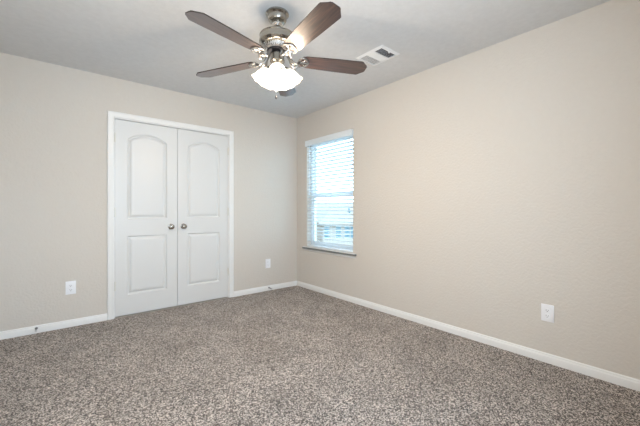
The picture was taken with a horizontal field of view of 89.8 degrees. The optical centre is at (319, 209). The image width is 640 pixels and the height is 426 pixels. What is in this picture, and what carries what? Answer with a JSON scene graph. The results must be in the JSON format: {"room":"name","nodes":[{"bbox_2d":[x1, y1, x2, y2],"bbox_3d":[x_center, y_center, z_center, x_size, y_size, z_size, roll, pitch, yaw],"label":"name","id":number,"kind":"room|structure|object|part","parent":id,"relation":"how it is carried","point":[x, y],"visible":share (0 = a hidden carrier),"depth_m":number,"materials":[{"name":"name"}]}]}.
{"room":"empty bedroom","nodes":[
{"label":"empty bedroom","id":0,"kind":"room"},
{"bbox_2d":[0,52,296,331],"bbox_3d":[-1.859,-0.120,3.989,3.550,2.680,0.850,0,0,-40],"label":"wall","id":1,"kind":"structure","parent":0,"point":[53,118],"depth_m":3.08,"materials":[{"name":"beige paint"}]},
{"bbox_2d":[0,313,106,339],"bbox_3d":[-2.479,1.067,2.912,0.919,0.067,0.014,0,0,-40],"label":"baseboard","id":2,"kind":"structure","parent":1,"relation":"attached to","point":[24,331],"depth_m":2.93,"materials":[{"name":"white paint"}]},
{"bbox_2d":[65,281,75,294],"bbox_3d":[-2.348,0.732,3.024,0.078,0.123,0.008,0,0,-40],"label":"wall outlet","id":3,"kind":"object","parent":1,"relation":"attached to","point":[70,286],"visible":1,"depth_m":3.02,"materials":[{"name":"white plastic"}]},
{"bbox_2d":[114,119,176,316],"bbox_3d":[-1.844,0.081,3.438,0.608,2.010,0.098,0,0,-40],"label":"door","id":4,"kind":"structure","parent":1,"relation":"in","point":[145,210],"depth_m":3.44,"materials":[{"name":"white paint"}]},
{"bbox_2d":[107,110,233,319],"bbox_3d":[-1.656,0.053,3.690,1.338,2.094,0.168,0,0,-40],"label":"door frame","id":5,"kind":"structure","parent":1,"relation":"attached to","point":[111,115],"depth_m":3.28,"materials":[{"name":"white paint"}]},
{"bbox_2d":[177,129,228,305],"bbox_3d":[-1.373,0.081,3.828,0.608,2.010,0.098,0,0,-40],"label":"door","id":6,"kind":"structure","parent":1,"relation":"in","point":[202,158],"depth_m":3.82,"materials":[{"name":"white paint"}]},
{"bbox_2d":[234,281,296,296],"bbox_3d":[-0.713,1.067,4.378,0.989,0.067,0.014,0,0,-40],"label":"baseboard","id":7,"kind":"structure","parent":1,"relation":"attached to","point":[293,283],"depth_m":4.34,"materials":[{"name":"white paint"}]},
{"bbox_2d":[265,259,269,267],"bbox_3d":[-0.710,0.731,4.384,0.078,0.123,0.008,0,0,-40],"label":"wall outlet","id":8,"kind":"object","parent":1,"relation":"attached to","point":[267,261],"visible":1,"depth_m":4.38,"materials":[{"name":"white plastic"}]},
{"bbox_2d":[0,0,610,117],"bbox_3d":[-0.293,-1.400,2.104,3.250,0.120,4.050,0,0,-40],"label":"ceiling","id":9,"kind":"structure","parent":0,"point":[154,43],"depth_m":2.48,"materials":[{"name":"paint"}]},
{"bbox_2d":[185,1,366,98],"bbox_3d":[-0.276,-1.039,2.145,1.256,0.602,1.228,0,0,-40],"label":"ceiling fan","id":10,"kind":"object","parent":9,"relation":"hanging from","point":[278,41],"visible":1,"depth_m":2.11,"materials":[{"name":"brown wood"}]},
{"bbox_3d":[-0.536,-1.026,1.861,0.142,0.029,0.495,0,0,37],"label":"blade","id":11,"kind":"part","parent":10,"relation":"part of","materials":[{"name":"brown wood"}]},
{"bbox_3d":[-0.675,-1.011,2.320,0.495,0.034,0.142,-2,-1,19],"label":"blade","id":12,"kind":"part","parent":10,"relation":"part of","materials":[{"name":"brown wood"}]},
{"bbox_3d":[-0.390,-0.895,2.171,0.146,0.140,0.147,0,0,18],"label":"lamp shade","id":13,"kind":"part","parent":10,"relation":"part of","materials":[{"name":"white glass"}]},
{"bbox_3d":[-0.275,-0.895,2.086,0.147,0.140,0.146,0,0,18],"label":"lamp shade","id":14,"kind":"part","parent":10,"relation":"part of","materials":[{"name":"white glass"}]},
{"bbox_3d":[-0.279,-0.911,2.102,0.055,0.071,0.055,0,0,37],"label":"bulb","id":15,"kind":"part","parent":10,"relation":"part of","materials":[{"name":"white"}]},
{"bbox_3d":[-0.305,-0.895,2.285,0.147,0.140,0.146,0,0,18],"label":"lamp shade","id":16,"kind":"part","parent":10,"relation":"part of","materials":[{"name":"white glass"}]},
{"bbox_3d":[-0.281,-1.018,2.593,0.142,0.034,0.495,-2,-1,1],"label":"blade","id":17,"kind":"part","parent":10,"relation":"part of","materials":[{"name":"brown wood"}]},
{"bbox_3d":[-0.191,-0.895,2.201,0.146,0.140,0.147,0,0,18],"label":"lamp shade","id":18,"kind":"part","parent":10,"relation":"part of","materials":[{"name":"white glass"}]},
{"bbox_3d":[-0.058,-1.043,1.851,0.142,0.034,0.495,-1,-2,-35],"label":"blade","id":19,"kind":"part","parent":10,"relation":"part of","materials":[{"name":"brown wood"}]},
{"bbox_3d":[0.100,-1.037,2.304,0.495,0.034,0.142,-1,-1,-17],"label":"blade","id":20,"kind":"part","parent":10,"relation":"part of","materials":[{"name":"brown wood"}]},
{"bbox_2d":[356,45,399,65],"bbox_3d":[0.501,-1.329,2.793,0.243,0.022,0.300,0,0,-40],"label":"ceiling vent","id":21,"kind":"object","parent":9,"relation":"in","point":[381,53],"visible":1,"depth_m":2.77,"materials":[{"name":"white metal"}]},
{"bbox_2d":[0,286,639,425],"bbox_3d":[-0.293,1.160,2.104,3.250,0.120,4.050,0,0,-40],"label":"floor","id":22,"kind":"structure","parent":0,"point":[293,355],"depth_m":2.15,"materials":[{"name":"carpet"}]},
{"bbox_2d":[297,0,639,379],"bbox_3d":[1.062,-0.120,3.132,0.150,2.680,4.200,0,0,-40],"label":"wall","id":23,"kind":"structure","parent":0,"point":[495,183],"depth_m":2.49,"materials":[{"name":"beige paint"}]},
{"bbox_2d":[302,246,355,257],"bbox_3d":[0.118,0.540,4.184,0.114,0.058,1.024,0,0,-40],"label":"window sill","id":24,"kind":"structure","parent":23,"relation":"attached to","point":[307,248],"depth_m":4.09,"materials":[{"name":"white paint"}]},
{"bbox_2d":[311,135,352,249],"bbox_3d":[0.184,-0.220,4.236,0.082,1.490,0.907,0,0,-40],"label":"window","id":25,"kind":"structure","parent":23,"relation":"in","point":[339,246],"depth_m":4.43,"materials":[{"name":"white plastic"}]},
{"bbox_2d":[305,129,352,251],"bbox_3d":[0.115,-0.229,4.178,0.085,1.472,0.915,0,0,-40],"label":"window blind","id":26,"kind":"object","parent":25,"relation":"attached to","point":[349,132],"visible":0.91,"depth_m":4.17,"materials":[{"name":"white plastic"}]},
{"bbox_3d":[-0.082,-0.211,4.440,0.054,1.407,0.002,0,0,-40],"label":"ladder cord","id":27,"kind":"part","parent":26,"relation":"part of","materials":[{"name":"white plastic"}]},
{"bbox_3d":[0.127,0.498,4.188,0.050,0.018,0.895,0,0,-40],"label":"rail","id":28,"kind":"part","parent":26,"relation":"part of","materials":[{"name":"white plastic"}]},
{"bbox_3d":[0.177,0.140,4.231,0.028,0.700,0.837,0,0,-40],"label":"sash","id":29,"kind":"part","parent":25,"relation":"part of","materials":[{"name":"clear glass"}]},
{"bbox_3d":[0.202,-0.552,4.251,0.025,0.755,0.837,0,0,-40],"label":"sash","id":30,"kind":"part","parent":25,"relation":"part of","materials":[{"name":"clear glass"}]},
{"bbox_2d":[297,281,639,391],"bbox_3d":[0.956,1.067,3.132,0.014,0.067,4.036,0,0,-40],"label":"baseboard","id":31,"kind":"structure","parent":23,"relation":"attached to","point":[608,376],"depth_m":2.54,"materials":[{"name":"white paint"}]},
{"bbox_2d":[541,303,553,322],"bbox_3d":[1.639,0.743,2.313,0.008,0.123,0.078,0,0,-40],"label":"wall outlet","id":32,"kind":"object","parent":23,"relation":"attached to","point":[547,311],"visible":1,"depth_m":2.31,"materials":[{"name":"white plastic"}]},
{"label":"outside","id":33,"kind":"structure","parent":0,"visible":0},
{"bbox_3d":[29.781,4.200,55.700,108.500,0.200,180.000,0,0,-40],"label":"lawn","id":34,"kind":"structure","parent":33,"visible":0},
{"bbox_2d":[316,202,352,244],"bbox_3d":[1.086,1.515,42.150,21.059,5.170,12.900,0,0,0],"label":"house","id":35,"kind":"structure","parent":34,"relation":"on","point":[319,227],"depth_m":36.44,"materials":[{"name":"white"}]}
]}

